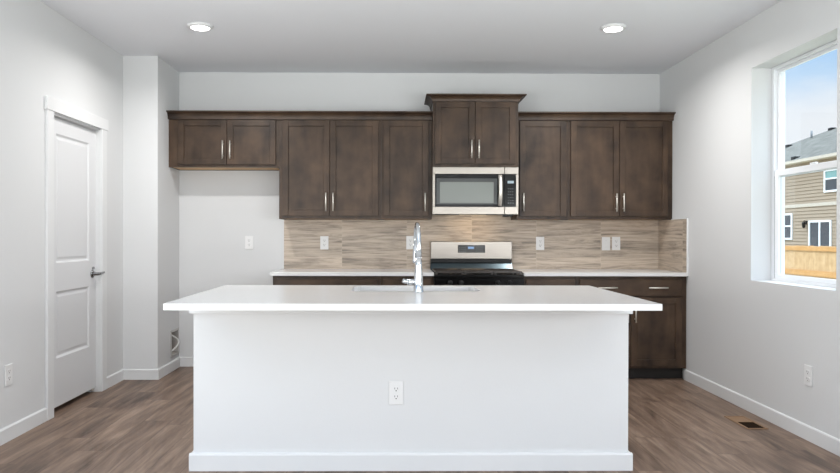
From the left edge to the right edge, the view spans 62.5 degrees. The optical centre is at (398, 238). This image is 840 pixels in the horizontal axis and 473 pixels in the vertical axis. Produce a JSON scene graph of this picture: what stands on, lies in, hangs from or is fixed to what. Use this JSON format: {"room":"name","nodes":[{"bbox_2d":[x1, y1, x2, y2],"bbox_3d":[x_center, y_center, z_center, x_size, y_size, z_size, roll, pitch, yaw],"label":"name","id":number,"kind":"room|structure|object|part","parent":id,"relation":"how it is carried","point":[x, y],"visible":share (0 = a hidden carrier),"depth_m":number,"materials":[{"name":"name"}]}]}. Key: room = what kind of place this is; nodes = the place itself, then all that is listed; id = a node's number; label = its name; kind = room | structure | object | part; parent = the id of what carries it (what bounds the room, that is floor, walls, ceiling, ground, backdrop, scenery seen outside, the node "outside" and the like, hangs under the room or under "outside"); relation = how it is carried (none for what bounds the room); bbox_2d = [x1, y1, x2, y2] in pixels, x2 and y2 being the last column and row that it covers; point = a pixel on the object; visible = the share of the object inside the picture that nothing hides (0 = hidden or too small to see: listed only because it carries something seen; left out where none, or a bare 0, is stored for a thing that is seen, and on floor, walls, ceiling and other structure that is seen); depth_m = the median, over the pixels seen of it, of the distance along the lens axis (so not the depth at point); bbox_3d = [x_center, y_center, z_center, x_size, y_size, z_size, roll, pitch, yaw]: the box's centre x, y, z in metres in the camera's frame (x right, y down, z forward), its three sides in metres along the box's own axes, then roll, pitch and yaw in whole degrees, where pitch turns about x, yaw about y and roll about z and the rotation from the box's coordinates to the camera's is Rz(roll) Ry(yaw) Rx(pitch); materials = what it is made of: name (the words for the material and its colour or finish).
{"room":"kitchen","nodes":[
{"label":"kitchen","id":0,"kind":"room"},
{"bbox_2d":[0,0,122,428],"bbox_3d":[-2.361,-0.159,1.414,0.120,2.745,10.070,0,0,0],"label":"wall","id":1,"kind":"structure","parent":0,"point":[43,52],"depth_m":4.40,"materials":[{"name":"white paint"}]},
{"bbox_2d":[5,363,11,385],"bbox_3d":[-2.321,0.811,4.112,0.009,0.124,0.077,0,0,0],"label":"power outlet","id":2,"kind":"object","parent":1,"relation":"attached to","point":[8,368],"visible":1,"depth_m":4.11,"materials":[{"name":"white plastic"}]},
{"bbox_2d":[0,407,46,445],"bbox_3d":[-2.318,1.160,3.819,0.013,0.089,1.468,0,0,0],"label":"baseboard","id":3,"kind":"structure","parent":1,"relation":"attached to","point":[20,427],"depth_m":4.25,"materials":[{"name":"white paint"}]},
{"bbox_2d":[44,96,108,420],"bbox_3d":[-2.378,0.130,5.024,0.149,2.139,0.976,0,0,0],"label":"door","id":4,"kind":"structure","parent":1,"relation":"in","point":[75,152],"depth_m":5.04,"materials":[{"name":"white paint"}]},
{"bbox_3d":[-2.320,0.175,4.593,0.018,2.052,0.087,0,0,0],"label":"casing leg","id":5,"kind":"part","parent":4,"relation":"part of","materials":[{"name":"white paint"}]},
{"bbox_3d":[-2.337,0.273,5.373,0.059,0.062,0.147,0,0,0],"label":"lever handle","id":6,"kind":"part","parent":4,"relation":"part of","materials":[{"name":"grey metal"}]},
{"bbox_3d":[-2.328,0.172,5.447,0.018,2.052,0.090,0,0,0],"label":"casing leg","id":7,"kind":"part","parent":4,"relation":"part of","materials":[{"name":"white paint"}]},
{"bbox_2d":[107,369,123,388],"bbox_3d":[-2.334,1.152,5.675,0.013,0.089,0.356,0,0,0],"label":"baseboard","id":8,"kind":"structure","parent":1,"relation":"attached to","point":[117,377],"depth_m":5.68,"materials":[{"name":"white paint"}]},
{"bbox_2d":[123,56,178,368],"bbox_3d":[-2.195,-0.177,6.157,0.294,2.745,0.589,0,0,0],"label":"wall","id":9,"kind":"structure","parent":0,"point":[150,84],"depth_m":5.86,"materials":[{"name":"white paint"}]},
{"bbox_2d":[123,369,158,379],"bbox_3d":[-2.188,1.152,5.861,0.307,0.089,0.013,0,0,0],"label":"baseboard","id":10,"kind":"structure","parent":9,"relation":"attached to","point":[129,374],"depth_m":5.86,"materials":[{"name":"white paint"}]},
{"bbox_2d":[159,357,179,378],"bbox_3d":[-2.044,1.151,6.157,0.013,0.089,0.576,0,0,0],"label":"baseboard","id":11,"kind":"structure","parent":9,"relation":"attached to","point":[171,366],"depth_m":6.14,"materials":[{"name":"white paint"}]},
{"bbox_2d":[170,327,178,357],"bbox_3d":[-2.080,0.952,6.320,0.121,0.247,0.236,0,0,0],"label":"box","id":12,"kind":"object","parent":9,"relation":"attached to","point":[174,334],"visible":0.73,"depth_m":6.41,"materials":[{"name":"grey plastic"}]},
{"bbox_2d":[40,0,780,73],"bbox_3d":[0.101,-1.652,1.429,5.099,0.250,10.370,0,0,0],"label":"ceiling","id":13,"kind":"structure","parent":0,"point":[246,36],"depth_m":5.17,"materials":[{"name":"white paint"}]},
{"bbox_2d":[187,22,212,30],"bbox_3d":[-1.440,-1.534,5.012,0.184,0.020,0.184,0,0,0],"label":"recessed light","id":14,"kind":"object","parent":13,"relation":"in","point":[198,26],"visible":1,"depth_m":4.97,"materials":[{"name":"white paint"}]},
{"bbox_2d":[600,23,626,32],"bbox_3d":[1.560,-1.528,5.027,0.184,0.020,0.184,0,0,0],"label":"recessed light","id":15,"kind":"object","parent":13,"relation":"in","point":[614,27],"visible":1,"depth_m":5.00,"materials":[{"name":"white paint"}]},
{"bbox_2d":[179,72,659,356],"bbox_3d":[0.054,-0.175,6.545,5.099,2.745,0.150,0,0,0],"label":"wall","id":16,"kind":"structure","parent":0,"point":[218,209],"depth_m":6.46,"materials":[{"name":"white paint"}]},
{"bbox_2d":[180,357,193,366],"bbox_3d":[-1.564,1.151,6.455,0.978,0.089,0.013,0,0,0],"label":"baseboard","id":17,"kind":"structure","parent":16,"relation":"attached to","point":[184,361],"depth_m":6.45,"materials":[{"name":"white paint"}]},
{"bbox_2d":[169,119,278,170],"bbox_3d":[-1.558,-0.862,6.273,0.979,0.456,0.360,0,0,0],"label":"upper cabinet","id":18,"kind":"object","parent":16,"relation":"attached to","point":[194,144],"visible":0.99,"depth_m":6.14,"materials":[{"name":"brown wood"}]},
{"bbox_3d":[-1.743,-0.855,6.137,0.430,0.396,0.020,0,0,0],"label":"door","id":19,"kind":"part","parent":18,"relation":"part of","materials":[{"name":"brown wood"}]},
{"bbox_3d":[-1.558,-0.644,6.308,0.945,0.012,0.277,0,0,0],"label":"panel","id":20,"kind":"part","parent":18,"relation":"part of","materials":[{"name":"brown wood"}]},
{"bbox_3d":[-1.309,-0.854,6.140,0.430,0.396,0.020,0,0,0],"label":"door","id":21,"kind":"part","parent":18,"relation":"part of","materials":[{"name":"brown wood"}]},
{"bbox_2d":[166,110,432,119],"bbox_3d":[-0.875,-1.091,6.269,2.342,0.068,0.374,0,0,0],"label":"crown molding","id":22,"kind":"structure","parent":18,"relation":"attached to","point":[172,114],"depth_m":6.12,"materials":[{"name":"brown wood"}]},
{"bbox_2d":[245,236,252,248],"bbox_3d":[-1.399,0.038,6.454,0.077,0.124,0.009,0,0,0],"label":"power outlet","id":23,"kind":"object","parent":16,"relation":"attached to","point":[248,239],"visible":1,"depth_m":6.45,"materials":[{"name":"white plastic"}]},
{"bbox_2d":[279,120,380,219],"bbox_3d":[-0.613,-0.632,6.282,0.908,0.914,0.360,0,0,0],"label":"upper cabinet","id":24,"kind":"object","parent":16,"relation":"attached to","point":[329,169],"visible":0.99,"depth_m":6.15,"materials":[{"name":"brown wood"}]},
{"bbox_3d":[-0.826,-0.627,6.146,0.418,0.849,0.020,0,0,0],"label":"door","id":25,"kind":"part","parent":24,"relation":"part of","materials":[{"name":"brown wood"}]},
{"bbox_3d":[-0.582,-0.325,6.121,0.012,0.162,0.036,0,0,0],"label":"handle","id":26,"kind":"part","parent":24,"relation":"part of","materials":[{"name":"silver metal"}]},
{"bbox_3d":[-0.398,-0.626,6.149,0.428,0.849,0.020,0,0,0],"label":"door","id":27,"kind":"part","parent":24,"relation":"part of","materials":[{"name":"brown wood"}]},
{"bbox_2d":[381,120,431,219],"bbox_3d":[0.068,-0.630,6.287,0.452,0.914,0.360,0,0,0],"label":"upper cabinet","id":28,"kind":"object","parent":16,"relation":"attached to","point":[406,145],"visible":1,"depth_m":6.16,"materials":[{"name":"brown wood"}]},
{"bbox_2d":[424,94,526,166],"bbox_3d":[0.674,-0.947,6.244,0.875,0.629,0.456,0,0,0],"label":"upper cabinet","id":29,"kind":"object","parent":16,"relation":"attached to","point":[469,130],"visible":0.98,"depth_m":6.09,"materials":[{"name":"brown wood"}]},
{"bbox_3d":[0.493,-0.930,6.086,0.350,0.546,0.020,0,0,0],"label":"door","id":30,"kind":"part","parent":29,"relation":"part of","materials":[{"name":"brown wood"}]},
{"bbox_2d":[432,167,518,216],"bbox_3d":[0.671,-0.411,6.239,0.757,0.435,0.446,0,0,0],"label":"microwave","id":31,"kind":"object","parent":29,"relation":"attached to","point":[455,190],"visible":1,"depth_m":6.06,"materials":[{"name":"silver metal"}]},
{"bbox_3d":[0.622,-0.423,6.082,0.606,0.285,0.030,0,0,0],"label":"door glass","id":32,"kind":"part","parent":31,"relation":"part of","materials":[{"name":"black glass"}]},
{"bbox_3d":[0.888,-0.422,6.044,0.036,0.273,0.053,0,0,0],"label":"handle","id":33,"kind":"part","parent":31,"relation":"part of","materials":[{"name":"silver metal"}]},
{"bbox_3d":[0.675,-1.233,6.243,0.875,0.056,0.456,0,0,0],"label":"crown","id":34,"kind":"part","parent":29,"relation":"part of","materials":[{"name":"brown wood"}]},
{"bbox_3d":[0.849,-0.929,6.089,0.354,0.546,0.020,0,0,0],"label":"door","id":35,"kind":"part","parent":29,"relation":"part of","materials":[{"name":"brown wood"}]},
{"bbox_2d":[283,215,687,272],"bbox_3d":[0.685,0.060,6.154,3.522,0.560,0.644,0,0,0],"label":"backsplash","id":36,"kind":"structure","parent":16,"relation":"attached to","point":[352,244],"depth_m":6.46,"materials":[{"name":"tile"}]},
{"bbox_3d":[-1.076,0.053,6.455,0.005,0.457,0.011,0,0,0],"label":"edge trim","id":37,"kind":"part","parent":36,"relation":"part of","materials":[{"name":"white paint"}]},
{"bbox_2d":[320,236,327,248],"bbox_3d":[-0.696,0.040,6.449,0.077,0.124,0.009,0,0,0],"label":"power outlet","id":38,"kind":"object","parent":36,"relation":"attached to","point":[323,239],"visible":1,"depth_m":6.45,"materials":[{"name":"white plastic"}]},
{"bbox_2d":[406,236,413,248],"bbox_3d":[0.107,0.038,6.456,0.077,0.124,0.009,0,0,0],"label":"power outlet","id":39,"kind":"object","parent":36,"relation":"attached to","point":[409,239],"visible":0.9,"depth_m":6.45,"materials":[{"name":"white plastic"}]},
{"bbox_2d":[536,237,543,249],"bbox_3d":[1.321,0.045,6.466,0.077,0.124,0.009,0,0,0],"label":"power outlet","id":40,"kind":"object","parent":36,"relation":"attached to","point":[539,240],"visible":1,"depth_m":6.46,"materials":[{"name":"white plastic"}]},
{"bbox_2d":[602,237,609,249],"bbox_3d":[1.939,0.048,6.467,0.077,0.124,0.018,0,0,0],"label":"wall switch","id":41,"kind":"object","parent":36,"relation":"attached to","point":[605,240],"visible":1,"depth_m":6.47,"materials":[{"name":"white plastic"}]},
{"bbox_2d":[612,237,619,249],"bbox_3d":[2.034,0.046,6.472,0.077,0.124,0.009,0,0,0],"label":"power outlet","id":42,"kind":"object","parent":36,"relation":"attached to","point":[615,240],"visible":1,"depth_m":6.47,"materials":[{"name":"white plastic"}]},
{"bbox_3d":[2.441,0.060,6.174,0.010,0.457,0.634,0,0,0],"label":"panel","id":43,"kind":"part","parent":36,"relation":"part of","materials":[{"name":"tile"}]},
{"bbox_3d":[2.441,0.058,6.015,0.012,0.464,0.334,0,0,0],"label":"edge trim","id":44,"kind":"part","parent":36,"relation":"part of","materials":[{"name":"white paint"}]},
{"bbox_2d":[511,120,567,219],"bbox_3d":[1.282,-0.628,6.298,0.457,0.914,0.360,0,0,0],"label":"upper cabinet","id":45,"kind":"object","parent":16,"relation":"attached to","point":[542,145],"visible":0.95,"depth_m":6.17,"materials":[{"name":"brown wood"}]},
{"bbox_3d":[1.280,-0.181,6.334,0.423,0.012,0.277,0,0,0],"label":"panel","id":46,"kind":"part","parent":45,"relation":"part of","materials":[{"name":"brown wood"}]},
{"bbox_2d":[568,121,671,219],"bbox_3d":[1.978,-0.627,6.304,0.934,0.914,0.360,0,0,0],"label":"upper cabinet","id":47,"kind":"object","parent":16,"relation":"attached to","point":[618,170],"visible":0.96,"depth_m":6.17,"materials":[{"name":"brown wood"}]},
{"bbox_3d":[1.748,-0.622,6.168,0.432,0.849,0.020,0,0,0],"label":"door","id":48,"kind":"part","parent":47,"relation":"part of","materials":[{"name":"brown wood"}]},
{"bbox_2d":[518,112,675,120],"bbox_3d":[1.750,-1.086,6.292,1.394,0.068,0.374,0,0,0],"label":"crown molding","id":49,"kind":"structure","parent":47,"relation":"attached to","point":[532,116],"depth_m":6.14,"materials":[{"name":"brown wood"}]},
{"bbox_3d":[1.934,-0.321,6.143,0.012,0.162,0.036,0,0,0],"label":"handle","id":50,"kind":"part","parent":47,"relation":"part of","materials":[{"name":"silver metal"}]},
{"bbox_3d":[2.186,-0.622,6.171,0.433,0.849,0.020,0,0,0],"label":"door","id":51,"kind":"part","parent":47,"relation":"part of","materials":[{"name":"brown wood"}]},
{"bbox_2d":[0,367,839,472],"bbox_3d":[0.096,1.318,1.441,5.099,0.200,10.370,0,0,0],"label":"floor","id":52,"kind":"structure","parent":0,"point":[675,425],"depth_m":4.16,"materials":[{"name":"wood"}]},
{"bbox_2d":[273,276,379,284],"bbox_3d":[-0.615,0.756,6.134,0.908,0.882,0.667,0,0,0],"label":"base cabinet","id":53,"kind":"object","parent":52,"relation":"on","point":[277,280],"visible":0.07,"depth_m":5.84,"materials":[{"name":"brown wood"}]},
{"bbox_3d":[-0.609,0.412,5.845,0.851,0.139,0.020,0,0,0],"label":"drawer","id":54,"kind":"part","parent":53,"relation":"part of","materials":[{"name":"brown wood"}]},
{"bbox_2d":[270,269,433,275],"bbox_3d":[-0.398,0.299,6.139,1.380,0.030,0.636,0,0,0],"label":"countertop","id":55,"kind":"structure","parent":53,"relation":"on","point":[282,272],"depth_m":5.83,"materials":[{"name":"white stone"}]},
{"bbox_2d":[380,276,432,284],"bbox_3d":[0.065,0.757,6.139,0.450,0.882,0.667,0,0,0],"label":"base cabinet","id":56,"kind":"object","parent":52,"relation":"on","point":[384,280],"visible":0.08,"depth_m":5.84,"materials":[{"name":"brown wood"}]},
{"bbox_3d":[0.068,0.413,5.850,0.404,0.139,0.020,0,0,0],"label":"drawer","id":57,"kind":"part","parent":56,"relation":"part of","materials":[{"name":"brown wood"}]},
{"bbox_2d":[189,310,632,470],"bbox_3d":[0.063,0.766,3.940,2.308,0.882,0.698,0,0,0],"label":"kitchen island","id":58,"kind":"object","parent":52,"relation":"on","point":[275,390],"visible":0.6,"depth_m":3.61,"materials":[{"name":"white paint"}]},
{"bbox_2d":[389,381,403,404],"bbox_3d":[-0.014,0.805,3.604,0.077,0.124,0.009,0,0,0],"label":"power outlet","id":59,"kind":"object","parent":58,"relation":"attached to","point":[396,388],"visible":1,"depth_m":3.60,"materials":[{"name":"white plastic"}]},
{"bbox_2d":[393,386,398,391],"bbox_3d":[-0.014,0.785,3.601,0.033,0.029,0.003,0,0,0],"label":"receptacle","id":60,"kind":"object","parent":59,"relation":"attached to","point":[395,388],"depth_m":3.60,"materials":[{"name":"grey plastic"}]},
{"bbox_2d":[393,394,398,399],"bbox_3d":[-0.014,0.826,3.601,0.033,0.029,0.003,0,0,0],"label":"receptacle","id":61,"kind":"object","parent":59,"relation":"attached to","point":[395,396],"depth_m":3.60,"materials":[{"name":"grey plastic"}]},
{"bbox_3d":[0.062,1.162,3.941,2.308,0.090,0.698,0,0,0],"label":"baseboard","id":62,"kind":"part","parent":58,"relation":"part of","materials":[{"name":"white paint"}]},
{"bbox_3d":[0.063,0.357,3.938,2.306,0.065,0.698,0,0,0],"label":"apron trim","id":63,"kind":"part","parent":58,"relation":"part of","materials":[{"name":"white paint"}]},
{"bbox_2d":[163,285,661,310],"bbox_3d":[0.062,0.310,3.734,2.272,0.030,1.180,0,0,0],"label":"island countertop","id":64,"kind":"structure","parent":58,"relation":"on","point":[227,297],"depth_m":3.38,"materials":[{"name":"white stone"}]},
{"bbox_2d":[402,222,423,292],"bbox_3d":[0.076,0.101,3.856,0.119,0.385,0.217,0,0,0],"label":"faucet","id":65,"kind":"object","parent":64,"relation":"on","point":[417,281],"visible":1,"depth_m":3.76,"materials":[{"name":"silver metal"}]},
{"bbox_3d":[0.104,0.009,3.859,0.034,0.201,0.200,0,0,-2],"label":"spout","id":66,"kind":"part","parent":65,"relation":"part of","materials":[{"name":"silver metal"}]},
{"bbox_2d":[430,241,523,284],"bbox_3d":[0.672,0.613,6.100,0.757,1.173,0.717,0,0,0],"label":"gas range","id":67,"kind":"object","parent":52,"relation":"on","point":[452,262],"visible":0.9,"depth_m":6.37,"materials":[{"name":"silver metal"}]},
{"bbox_3d":[0.669,0.095,6.376,0.252,0.072,0.003,0,0,0],"label":"display panel","id":68,"kind":"part","parent":67,"relation":"part of","materials":[{"name":"black glass"}]},
{"bbox_2d":[432,268,523,277],"bbox_3d":[0.673,0.303,6.136,0.757,0.056,0.644,0,0,0],"label":"cooktop","id":69,"kind":"object","parent":67,"relation":"in","point":[438,272],"depth_m":5.83,"materials":[{"name":"black metal"}]},
{"bbox_2d":[524,276,576,284],"bbox_3d":[1.281,0.760,6.150,0.455,0.882,0.667,0,0,0],"label":"base cabinet","id":70,"kind":"object","parent":52,"relation":"on","point":[528,280],"visible":0.08,"depth_m":5.85,"materials":[{"name":"brown wood"}]},
{"bbox_3d":[1.285,0.415,5.861,0.414,0.139,0.020,0,0,0],"label":"drawer","id":71,"kind":"part","parent":70,"relation":"part of","materials":[{"name":"brown wood"}]},
{"bbox_2d":[577,276,685,377],"bbox_3d":[1.976,0.761,6.156,0.932,0.882,0.667,0,0,0],"label":"base cabinet","id":72,"kind":"object","parent":52,"relation":"on","point":[656,339],"visible":0.56,"depth_m":5.87,"materials":[{"name":"brown wood"}]},
{"bbox_2d":[515,269,687,275],"bbox_3d":[1.749,0.303,6.157,1.392,0.030,0.636,0,0,0],"label":"countertop","id":73,"kind":"structure","parent":72,"relation":"on","point":[526,272],"depth_m":5.88,"materials":[{"name":"white stone"}]},
{"bbox_3d":[1.764,0.416,5.837,0.162,0.012,0.036,0,0,0],"label":"handle","id":74,"kind":"part","parent":72,"relation":"part of","materials":[{"name":"silver metal"}]},
{"bbox_3d":[1.748,0.790,5.866,0.432,0.580,0.020,0,0,0],"label":"door","id":75,"kind":"part","parent":72,"relation":"part of","materials":[{"name":"brown wood"}]},
{"bbox_3d":[1.968,0.416,5.867,0.870,0.139,0.020,0,0,0],"label":"drawer","id":76,"kind":"part","parent":72,"relation":"part of","materials":[{"name":"brown wood"}]},
{"bbox_3d":[2.186,0.791,5.870,0.433,0.580,0.020,0,0,0],"label":"door","id":77,"kind":"part","parent":72,"relation":"part of","materials":[{"name":"brown wood"}]},
{"bbox_3d":[2.192,0.417,5.841,0.162,0.012,0.036,0,0,0],"label":"handle","id":78,"kind":"part","parent":72,"relation":"part of","materials":[{"name":"silver metal"}]},
{"bbox_2d":[724,416,767,428],"bbox_3d":[2.277,1.207,4.538,0.136,0.004,0.310,0,0,0],"label":"floor vent","id":79,"kind":"object","parent":52,"relation":"in","point":[745,422],"visible":1,"depth_m":4.54,"materials":[{"name":"brown metal"}]},
{"bbox_3d":[2.276,1.208,4.614,0.108,0.002,0.129,0,0,0],"label":"damper plate","id":80,"kind":"part","parent":79,"relation":"part of","materials":[{"name":"brown metal"}]},
{"bbox_2d":[660,0,839,438],"bbox_3d":[2.568,-0.150,1.457,0.160,2.745,10.070,0,0,0],"label":"wall","id":81,"kind":"structure","parent":0,"point":[750,334],"depth_m":4.92,"materials":[{"name":"white paint"}]},
{"bbox_2d":[683,369,839,455],"bbox_3d":[2.481,1.179,1.179,0.013,0.089,9.505,0,0,0],"label":"baseboard","id":82,"kind":"structure","parent":81,"relation":"attached to","point":[815,436],"depth_m":4.56,"materials":[{"name":"white paint"}]},
{"bbox_2d":[771,40,836,287],"bbox_3d":[2.643,-0.446,4.362,0.080,1.480,0.931,0,0,0],"label":"window","id":83,"kind":"structure","parent":81,"relation":"in","point":[778,171],"depth_m":4.77,"materials":[{"name":"white plastic"}]},
{"bbox_3d":[2.617,-0.096,4.363,0.019,0.746,0.855,0,0,0],"label":"sash","id":84,"kind":"part","parent":83,"relation":"part of","materials":[{"name":"white plastic"}]},
{"bbox_3d":[2.639,-0.793,4.360,0.018,0.744,0.863,0,0,0],"label":"sash","id":85,"kind":"part","parent":83,"relation":"part of","materials":[{"name":"white plastic"}]},
{"bbox_2d":[804,364,811,386],"bbox_3d":[2.458,0.823,4.152,0.009,0.124,0.077,0,0,0],"label":"power outlet","id":86,"kind":"object","parent":81,"relation":"attached to","point":[807,369],"visible":1,"depth_m":4.15,"materials":[{"name":"white plastic"}]},
{"label":"outside","id":87,"kind":"structure","parent":0,"visible":0},
{"bbox_3d":[39.651,2.134,40.351,160.000,0.300,200.000,0,0,0],"label":"ground","id":88,"kind":"structure","parent":87,"visible":0},
{"bbox_2d":[785,245,835,278],"bbox_3d":[11.851,1.103,21.169,0.150,1.812,26.123,0,0,0],"label":"fence","id":89,"kind":"object","parent":88,"relation":"on","point":[807,261],"visible":0.1,"depth_m":19.81,"materials":[{"name":"brown wood"}]},
{"bbox_3d":[11.797,0.985,21.106,0.040,0.150,26.000,0,0,0],"label":"rail","id":90,"kind":"part","parent":89,"relation":"part of","materials":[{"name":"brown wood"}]},
{"bbox_3d":[11.798,0.288,21.104,0.040,0.115,26.000,0,0,0],"label":"rail","id":91,"kind":"part","parent":89,"relation":"part of","materials":[{"name":"brown wood"}]},
{"bbox_2d":[785,127,836,245],"bbox_3d":[30.682,-3.149,36.028,18.930,10.228,28.450,0,0,0],"label":"neighbor house","id":92,"kind":"structure","parent":88,"relation":"on","point":[810,198],"depth_m":36.67,"materials":[{"name":"beige"}]},
{"bbox_3d":[21.627,-0.669,39.135,0.013,1.250,2.100,0,0,0],"label":"pane","id":93,"kind":"part","parent":92,"relation":"part of","materials":[{"name":"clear glass"}]},
{"bbox_3d":[21.670,-1.766,35.956,0.050,0.170,27.550,0,0,0],"label":"belt trim","id":94,"kind":"part","parent":92,"relation":"part of","materials":[{"name":"beige"}]},
{"bbox_3d":[21.657,0.075,35.538,0.013,1.830,1.660,0,0,0],"label":"pane","id":95,"kind":"part","parent":92,"relation":"part of","materials":[{"name":"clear glass"}]},
{"bbox_3d":[21.672,-3.225,34.475,0.013,0.340,1.200,0,0,0],"label":"pane","id":96,"kind":"part","parent":92,"relation":"part of","materials":[{"name":"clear glass"}]},
{"bbox_3d":[21.671,-2.705,34.477,0.013,0.540,1.200,0,0,0],"label":"pane","id":97,"kind":"part","parent":92,"relation":"part of","materials":[{"name":"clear glass"}]}
]}

